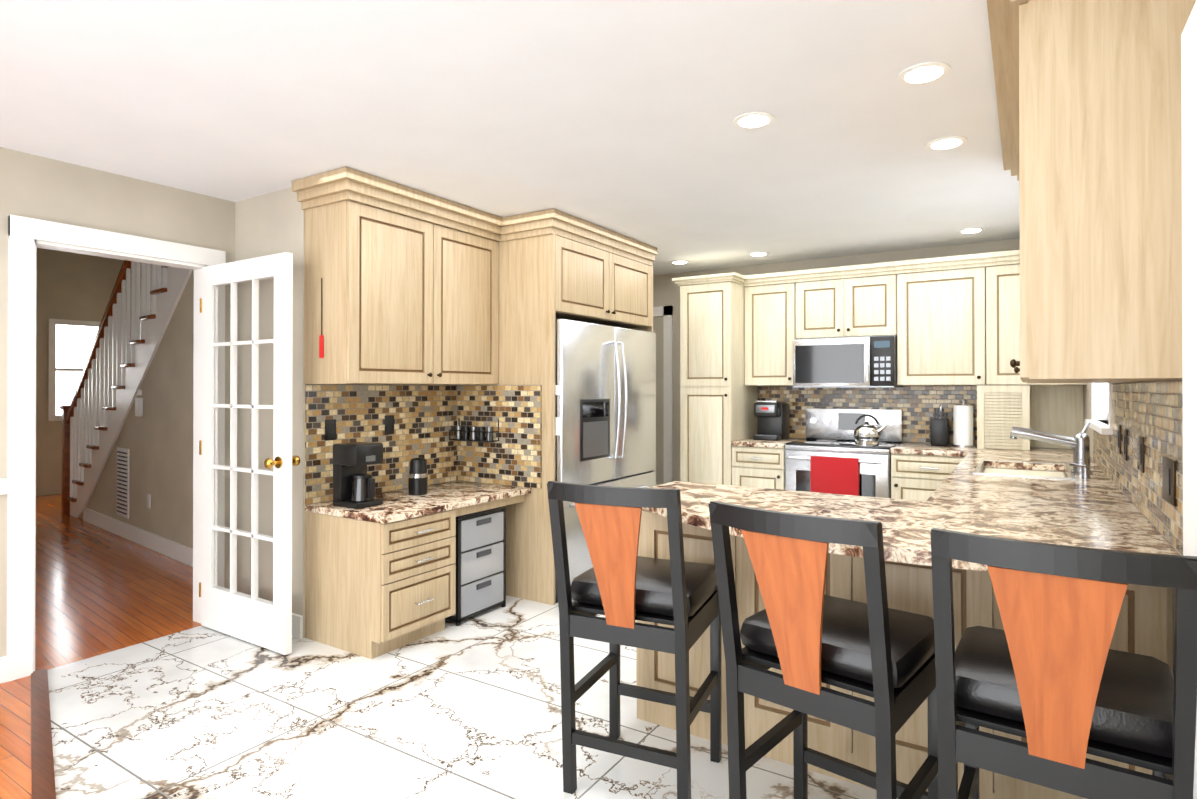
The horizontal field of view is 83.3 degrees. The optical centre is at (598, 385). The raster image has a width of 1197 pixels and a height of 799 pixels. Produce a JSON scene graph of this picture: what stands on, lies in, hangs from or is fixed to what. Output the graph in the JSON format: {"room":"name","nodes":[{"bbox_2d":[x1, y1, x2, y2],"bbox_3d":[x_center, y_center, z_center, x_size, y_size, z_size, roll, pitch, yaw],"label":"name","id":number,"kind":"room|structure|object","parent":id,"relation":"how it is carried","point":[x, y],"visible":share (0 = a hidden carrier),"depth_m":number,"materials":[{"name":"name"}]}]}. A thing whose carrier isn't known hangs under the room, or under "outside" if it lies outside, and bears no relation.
{"room":"kitchen","nodes":[
{"label":"kitchen","id":0,"kind":"room"},
{"bbox_2d":[0,668,55,798],"bbox_3d":[-4.136,1.341,1.563,3.410,0.012,4.389,0,0,32],"label":"floor","id":1,"kind":"structure","parent":0,"point":[26,761],"depth_m":2.56,"materials":[{"name":"brown wood"}]},
{"bbox_2d":[36,248,71,495],"bbox_3d":[-7.446,-1.225,7.944,0.120,5.200,3.210,0,0,39],"label":"wall","id":2,"kind":"structure","parent":0,"point":[54,267],"depth_m":8.47,"materials":[{"name":"paint"}]},
{"bbox_2d":[48,319,100,420],"bbox_3d":[-7.052,0.267,8.242,0.100,2.220,2.000,0,0,39],"label":"window","id":3,"kind":"structure","parent":2,"relation":"in","point":[70,342],"depth_m":8.60,"materials":[{"name":"white glass"}]},
{"bbox_2d":[35,494,201,669],"bbox_3d":[-4.803,1.392,5.746,6.980,0.048,3.400,0,0,39],"label":"floor","id":4,"kind":"structure","parent":0,"point":[99,591],"depth_m":4.45,"materials":[{"name":"brown wood"}]},
{"bbox_2d":[65,265,192,517],"bbox_3d":[-3.922,0.004,6.439,3.578,2.730,1.100,0,0,39],"label":"stairs","id":5,"kind":"structure","parent":4,"relation":"on","point":[167,301],"depth_m":5.92,"materials":[{"name":"white wood"}]},
{"bbox_2d":[60,260,166,514],"bbox_3d":[-4.254,-0.560,6.048,3.790,3.854,0.120,0,0,39],"label":"stair railing","id":6,"kind":"object","parent":5,"relation":"on","point":[83,412],"visible":0.6,"depth_m":6.37,"materials":[{"name":"white wood"}]},
{"bbox_2d":[72,253,193,547],"bbox_3d":[-3.616,-1.235,5.615,4.800,5.200,0.100,0,0,39],"label":"wall","id":7,"kind":"structure","parent":0,"point":[156,438],"depth_m":5.57,"materials":[{"name":"paint"}]},
{"bbox_2d":[117,447,129,518],"bbox_3d":[-4.236,0.868,6.026,0.325,0.615,0.029,0,0,39],"label":"air vent","id":8,"kind":"object","parent":7,"relation":"in","point":[123,458],"depth_m":6.07,"materials":[{"name":"white metal"}]},
{"bbox_2d":[83,508,192,566],"bbox_3d":[-3.526,1.300,5.454,4.370,0.130,0.016,0,0,39],"label":"baseboard","id":9,"kind":"structure","parent":7,"relation":"attached to","point":[179,552],"depth_m":5.71,"materials":[{"name":"white wood"}]},
{"bbox_2d":[135,390,142,416],"bbox_3d":[-3.927,0.154,5.778,0.175,0.222,0.029,0,0,39],"label":"light switch","id":10,"kind":"object","parent":7,"relation":"in","point":[138,401],"depth_m":5.77,"materials":[{"name":"white plastic"}]},
{"bbox_2d":[47,593,897,798],"bbox_3d":[0.352,1.372,1.458,6.900,0.050,9.020,0,0,32],"label":"floor","id":11,"kind":"structure","parent":0,"point":[469,708],"depth_m":2.69,"materials":[{"name":"stone"}]},
{"bbox_2d":[305,494,524,658],"bbox_3d":[-0.995,1.019,3.932,0.654,0.678,1.148,0,0,32],"label":"base cabinet","id":12,"kind":"object","parent":11,"relation":"on","point":[373,590],"visible":0.98,"depth_m":3.47,"materials":[{"name":"brown wood"}]},
{"bbox_2d":[305,480,530,523],"bbox_3d":[-1.003,0.660,3.935,0.638,0.035,1.154,0,0,32],"label":"countertop","id":13,"kind":"structure","parent":12,"relation":"on","point":[399,505],"depth_m":3.76,"materials":[{"name":"stone"}]},
{"bbox_2d":[333,442,382,508],"bbox_3d":[-1.276,0.475,3.596,0.225,0.330,0.180,0,0,32],"label":"coffee maker","id":14,"kind":"object","parent":13,"relation":"on","point":[353,484],"visible":1,"depth_m":3.55,"materials":[{"name":"black plastic"}]},
{"bbox_2d":[408,457,427,494],"bbox_3d":[-1.068,0.534,3.985,0.110,0.216,0.112,0,0,32],"label":"coffee grinder","id":15,"kind":"object","parent":13,"relation":"on","point":[418,479],"visible":1,"depth_m":3.94,"materials":[{"name":"black plastic"}]},
{"bbox_2d":[292,167,657,604],"bbox_3d":[-0.578,0.142,4.406,0.853,2.436,2.556,0,0,32],"label":"tall cabinet","id":16,"kind":"object","parent":11,"relation":"on","point":[404,285],"visible":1,"depth_m":4.10,"materials":[{"name":"brown wood"}]},
{"bbox_2d":[445,506,505,625],"bbox_3d":[-0.859,1.050,4.081,0.447,0.618,0.410,0,0,32],"label":"drawer unit","id":17,"kind":"object","parent":11,"relation":"on","point":[475,531],"visible":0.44,"depth_m":3.98,"materials":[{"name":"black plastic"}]},
{"bbox_2d":[555,319,656,602],"bbox_3d":[-0.203,0.475,4.899,0.901,1.775,1.270,0,0,32],"label":"refrigerator","id":18,"kind":"object","parent":11,"relation":"on","point":[605,405],"visible":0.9,"depth_m":4.54,"materials":[{"name":"silver metal"}]},
{"bbox_2d":[547,481,721,798],"bbox_3d":[0.139,0.829,2.283,0.442,1.044,0.575,0,0,24],"label":"stool","id":19,"kind":"object","parent":11,"relation":"on","point":[621,585],"visible":0.98,"depth_m":2.14,"materials":[{"name":"black wood"}]},
{"bbox_2d":[672,272,757,484],"bbox_3d":[1.039,0.231,5.816,0.556,2.270,0.688,0,0,32],"label":"pantry cabinet","id":20,"kind":"object","parent":11,"relation":"on","point":[718,398],"visible":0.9,"depth_m":5.57,"materials":[{"name":"beige wood"}]},
{"bbox_2d":[732,446,785,489],"bbox_3d":[1.428,0.928,5.596,0.428,0.874,0.638,0,0,32],"label":"base cabinet","id":21,"kind":"object","parent":11,"relation":"on","point":[759,467],"depth_m":5.32,"materials":[{"name":"beige wood"}]},
{"bbox_2d":[731,438,805,447],"bbox_3d":[1.427,0.470,5.596,0.432,0.038,0.643,0,0,32],"label":"countertop","id":22,"kind":"structure","parent":21,"relation":"on","point":[749,442],"depth_m":5.38,"materials":[{"name":"stone"}]},
{"bbox_2d":[753,400,788,440],"bbox_3d":[1.450,0.288,5.657,0.220,0.325,0.320,0,0,32],"label":"coffee machine","id":23,"kind":"object","parent":22,"relation":"on","point":[772,416],"visible":1,"depth_m":5.58,"materials":[{"name":"black plastic"}]},
{"bbox_2d":[708,500,937,798],"bbox_3d":[0.621,0.827,1.812,0.442,1.044,0.575,0,0,41],"label":"stool","id":24,"kind":"object","parent":11,"relation":"on","point":[804,633],"visible":0.9,"depth_m":1.68,"materials":[{"name":"black wood"}]},
{"bbox_2d":[785,408,902,497],"bbox_3d":[1.909,0.776,5.240,0.750,1.175,0.705,0,0,32],"label":"range","id":25,"kind":"object","parent":11,"relation":"on","point":[829,432],"visible":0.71,"depth_m":5.17,"materials":[{"name":"silver metal"}]},
{"bbox_2d":[810,456,858,495],"bbox_3d":[1.735,0.724,4.947,0.340,0.396,0.044,0,0,32],"label":"hanging towel","id":26,"kind":"object","parent":25,"relation":"hanging from","point":[835,475],"visible":0.77,"depth_m":4.93,"materials":[{"name":"red fabric"}]},
{"bbox_2d":[854,414,886,444],"bbox_3d":[2.039,0.329,5.046,0.234,0.227,0.187,0,0,32],"label":"kettle","id":27,"kind":"object","parent":25,"relation":"on","point":[866,433],"visible":1,"depth_m":5.00,"materials":[{"name":"silver metal"}]},
{"bbox_2d":[636,508,1172,798],"bbox_3d":[0.961,0.914,2.456,1.694,0.874,0.386,0,0,32],"label":"base cabinet","id":28,"kind":"object","parent":11,"relation":"on","point":[1144,625],"visible":0.25,"depth_m":2.28,"materials":[{"name":"brown wood"}]},
{"bbox_2d":[642,481,913,560],"bbox_3d":[0.560,0.456,2.464,1.038,0.038,0.865,0,0,32],"label":"countertop","id":29,"kind":"structure","parent":28,"relation":"on","point":[695,497],"depth_m":2.49,"materials":[{"name":"stone"}]},
{"bbox_2d":[891,454,964,500],"bbox_3d":[2.467,0.925,4.937,0.504,0.874,0.638,0,0,32],"label":"base cabinet","id":30,"kind":"object","parent":11,"relation":"on","point":[919,477],"depth_m":4.71,"materials":[{"name":"beige wood"}]},
{"bbox_2d":[890,442,965,456],"bbox_3d":[2.458,0.467,4.942,0.488,0.038,0.643,0,0,32],"label":"countertop","id":31,"kind":"structure","parent":30,"relation":"on","point":[910,448],"depth_m":4.76,"materials":[{"name":"stone"}]},
{"bbox_2d":[931,405,949,445],"bbox_3d":[2.561,0.298,5.047,0.110,0.300,0.200,0,0,32],"label":"knife block","id":32,"kind":"object","parent":31,"relation":"on","point":[940,435],"visible":1,"depth_m":4.97,"materials":[{"name":"black plastic"}]},
{"bbox_2d":[952,399,974,446],"bbox_3d":[2.681,0.273,4.947,0.150,0.348,0.150,0,0,32],"label":"paper towel holder","id":33,"kind":"object","parent":31,"relation":"on","point":[963,425],"visible":1,"depth_m":4.89,"materials":[{"name":"white paper"}]},
{"bbox_2d":[930,528,1196,798],"bbox_3d":[1.022,0.825,1.497,0.442,1.044,0.575,0,0,35],"label":"stool","id":34,"kind":"object","parent":11,"relation":"on","point":[1055,680],"visible":1,"depth_m":1.33,"materials":[{"name":"black wood"}]},
{"bbox_2d":[0,0,1019,274],"bbox_3d":[-0.755,-1.120,2.171,4.520,0.060,9.020,0,0,32],"label":"ceiling","id":35,"kind":"structure","parent":0,"point":[618,116],"depth_m":2.64,"materials":[{"name":"paint"}]},
{"bbox_2d":[670,260,688,263],"bbox_3d":[0.705,-1.069,5.852,0.170,0.007,0.170,0,0,32],"label":"recessed light","id":36,"kind":"object","parent":35,"relation":"in","point":[679,262],"visible":0.96,"depth_m":5.83,"materials":[{"name":"white"}]},
{"bbox_2d":[733,112,774,128],"bbox_3d":[0.636,-1.083,2.757,0.170,0.007,0.170,0,0,32],"label":"recessed light","id":37,"kind":"object","parent":35,"relation":"in","point":[754,120],"visible":1,"depth_m":2.74,"materials":[{"name":"white"}]},
{"bbox_2d":[748,252,768,255],"bbox_3d":[1.306,-1.071,5.494,0.170,0.007,0.170,0,0,32],"label":"recessed light","id":38,"kind":"object","parent":35,"relation":"in","point":[758,254],"visible":0.96,"depth_m":5.49,"materials":[{"name":"white"}]},
{"bbox_2d":[897,61,950,85],"bbox_3d":[1.133,-1.085,2.346,0.170,0.007,0.170,0,0,32],"label":"recessed light","id":39,"kind":"object","parent":35,"relation":"in","point":[924,73],"visible":1,"depth_m":2.33,"materials":[{"name":"white"}]},
{"bbox_2d":[925,136,967,150],"bbox_3d":[1.557,-1.082,3.014,0.170,0.007,0.170,0,0,32],"label":"recessed light","id":40,"kind":"object","parent":35,"relation":"in","point":[946,143],"visible":1,"depth_m":3.00,"materials":[{"name":"white"}]},
{"bbox_2d":[957,227,984,233],"bbox_3d":[2.590,-1.074,4.679,0.170,0.007,0.170,0,0,32],"label":"recessed light","id":41,"kind":"object","parent":35,"relation":"in","point":[970,230],"visible":1,"depth_m":4.66,"materials":[{"name":"white"}]},
{"bbox_2d":[0,147,1181,674],"bbox_3d":[-0.755,-1.250,2.171,4.520,5.200,9.020,0,0,32],"label":"wall","id":42,"kind":"structure","parent":0,"point":[86,197],"depth_m":3.75,"materials":[{"name":"paint"}]},
{"bbox_2d":[7,215,225,681],"bbox_3d":[-2.493,0.289,3.528,0.164,2.135,0.980,0,0,32],"label":"door frame","id":43,"kind":"structure","parent":42,"relation":"attached to","point":[27,237],"depth_m":3.14,"materials":[{"name":"white wood"}]},
{"bbox_2d":[199,252,299,654],"bbox_3d":[-1.895,0.341,3.598,0.806,2.015,0.186,0,0,32],"label":"french door","id":44,"kind":"structure","parent":42,"relation":"in","point":[252,618],"depth_m":3.54,"materials":[{"name":"white wood"}]},
{"bbox_2d":[305,384,540,504],"bbox_3d":[-0.968,0.318,3.917,0.718,0.647,1.148,0,0,32],"label":"backsplash","id":45,"kind":"structure","parent":42,"relation":"attached to","point":[426,417],"depth_m":4.25,"materials":[{"name":"tile"}]},
{"bbox_2d":[325,419,335,440],"bbox_3d":[-1.489,0.247,3.744,0.007,0.116,0.070,0,0,32],"label":"outlet","id":46,"kind":"object","parent":45,"relation":"attached to","point":[330,429],"depth_m":3.74,"materials":[{"name":"black plastic"}]},
{"bbox_2d":[385,415,393,434],"bbox_3d":[-1.269,0.239,4.090,0.007,0.116,0.070,0,0,32],"label":"outlet","id":47,"kind":"object","parent":45,"relation":"attached to","point":[389,419],"depth_m":4.08,"materials":[{"name":"black plastic"}]},
{"bbox_2d":[449,418,498,441],"bbox_3d":[-0.822,0.292,4.438,0.358,0.144,0.095,0,0,32],"label":"spice shelf","id":48,"kind":"object","parent":42,"relation":"attached to","point":[481,431],"visible":1,"depth_m":4.42,"materials":[{"name":"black metal"}]},
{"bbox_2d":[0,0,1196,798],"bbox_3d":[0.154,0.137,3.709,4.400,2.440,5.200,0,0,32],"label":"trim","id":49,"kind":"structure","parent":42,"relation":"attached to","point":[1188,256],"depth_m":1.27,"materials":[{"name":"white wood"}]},
{"bbox_2d":[743,278,802,385],"bbox_3d":[1.536,-0.429,5.705,0.498,0.859,0.348,0,0,32],"label":"upper cabinet","id":50,"kind":"object","parent":42,"relation":"attached to","point":[773,307],"depth_m":5.56,"materials":[{"name":"beige wood"}]},
{"bbox_2d":[803,270,898,338],"bbox_3d":[2.009,-0.619,5.406,0.756,0.482,0.348,0,0,32],"label":"upper cabinet","id":51,"kind":"object","parent":42,"relation":"attached to","point":[863,303],"depth_m":5.23,"materials":[{"name":"beige wood"}]},
{"bbox_2d":[793,335,902,387],"bbox_3d":[1.978,-0.178,5.353,0.752,0.388,0.467,0,0,32],"label":"microwave","id":52,"kind":"object","parent":51,"relation":"attached to","point":[857,362],"visible":1,"depth_m":5.17,"materials":[{"name":"silver metal"}]},
{"bbox_2d":[758,385,976,444],"bbox_3d":[2.138,0.283,5.521,1.711,0.563,0.008,0,0,32],"label":"backsplash","id":53,"kind":"structure","parent":42,"relation":"attached to","point":[917,405],"depth_m":5.38,"materials":[{"name":"tile"}]},
{"bbox_2d":[897,258,998,384],"bbox_3d":[2.575,-0.432,5.046,0.715,0.859,0.348,0,0,32],"label":"upper cabinet","id":54,"kind":"object","parent":42,"relation":"attached to","point":[951,320],"depth_m":4.87,"materials":[{"name":"beige wood"}]},
{"bbox_2d":[999,258,1086,384],"bbox_3d":[3.035,-0.433,4.754,0.646,0.859,0.348,0,0,32],"label":"upper cabinet","id":55,"kind":"object","parent":42,"relation":"attached to","point":[1009,268],"depth_m":4.67,"materials":[{"name":"beige wood"}]},
{"bbox_2d":[1030,385,1082,448],"bbox_3d":[3.131,0.223,4.893,0.636,0.448,0.006,0,0,32],"label":"backsplash panel","id":56,"kind":"object","parent":42,"relation":"attached to","point":[1056,409],"visible":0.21,"depth_m":4.80,"materials":[{"name":"beige wood"}]},
{"bbox_2d":[1085,383,1112,434],"bbox_3d":[2.629,-0.239,3.478,0.130,0.930,1.040,0,0,32],"label":"window","id":57,"kind":"structure","parent":42,"relation":"in","point":[1101,401],"depth_m":3.83,"materials":[{"name":"white"}]},
{"bbox_2d":[1011,0,1195,382],"bbox_3d":[1.492,-0.516,2.048,0.353,1.002,0.944,0,0,32],"label":"upper cabinet","id":58,"kind":"object","parent":42,"relation":"attached to","point":[1088,94],"depth_m":1.66,"materials":[{"name":"brown wood"}]},
{"bbox_2d":[1093,380,1182,554],"bbox_3d":[2.132,0.214,2.732,0.008,0.448,2.830,0,0,32],"label":"backsplash","id":59,"kind":"structure","parent":42,"relation":"attached to","point":[1151,412],"depth_m":2.15,"materials":[{"name":"tile"}]},
{"bbox_2d":[1117,424,1120,452],"bbox_3d":[2.170,0.223,2.808,0.009,0.120,0.080,0,0,32],"label":"electrical outlet","id":60,"kind":"object","parent":59,"relation":"attached to","point":[1118,425],"depth_m":2.81,"materials":[{"name":"brown metal"}]},
{"bbox_2d":[1119,426,1127,460],"bbox_3d":[2.063,0.232,2.639,0.009,0.120,0.080,0,0,32],"label":"electrical outlet","id":61,"kind":"object","parent":59,"relation":"attached to","point":[1125,448],"depth_m":2.64,"materials":[{"name":"brown metal"}]},
{"bbox_2d":[1139,436,1143,472],"bbox_3d":[1.827,0.231,2.268,0.009,0.120,0.080,0,0,32],"label":"electrical outlet","id":62,"kind":"object","parent":59,"relation":"attached to","point":[1141,439],"depth_m":2.25,"materials":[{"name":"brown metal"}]},
{"bbox_2d":[1163,456,1175,506],"bbox_3d":[1.554,0.259,1.837,0.009,0.120,0.160,0,0,32],"label":"electrical outlet","id":63,"kind":"object","parent":59,"relation":"attached to","point":[1169,480],"depth_m":1.80,"materials":[{"name":"brown metal"}]},
{"bbox_2d":[981,467,1066,477],"bbox_3d":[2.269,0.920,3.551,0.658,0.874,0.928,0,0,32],"label":"sink","id":64,"kind":"object","parent":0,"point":[1026,472],"depth_m":3.60,"materials":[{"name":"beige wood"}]},
{"bbox_2d":[883,445,1179,570],"bbox_3d":[2.084,0.460,3.272,0.670,0.038,3.863,0,0,32],"label":"countertop","id":65,"kind":"structure","parent":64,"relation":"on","point":[1098,509],"depth_m":2.33,"materials":[{"name":"stone"}]},
{"bbox_2d":[977,385,1029,450],"bbox_3d":[2.907,0.223,4.832,0.315,0.447,0.328,0,0,32],"label":"appliance garage","id":66,"kind":"object","parent":65,"relation":"on","point":[1002,410],"visible":0.92,"depth_m":4.70,"materials":[{"name":"beige wood"}]},
{"bbox_2d":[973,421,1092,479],"bbox_3d":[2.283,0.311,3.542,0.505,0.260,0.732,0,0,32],"label":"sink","id":67,"kind":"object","parent":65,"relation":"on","point":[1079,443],"visible":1,"depth_m":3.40,"materials":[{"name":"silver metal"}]}
]}

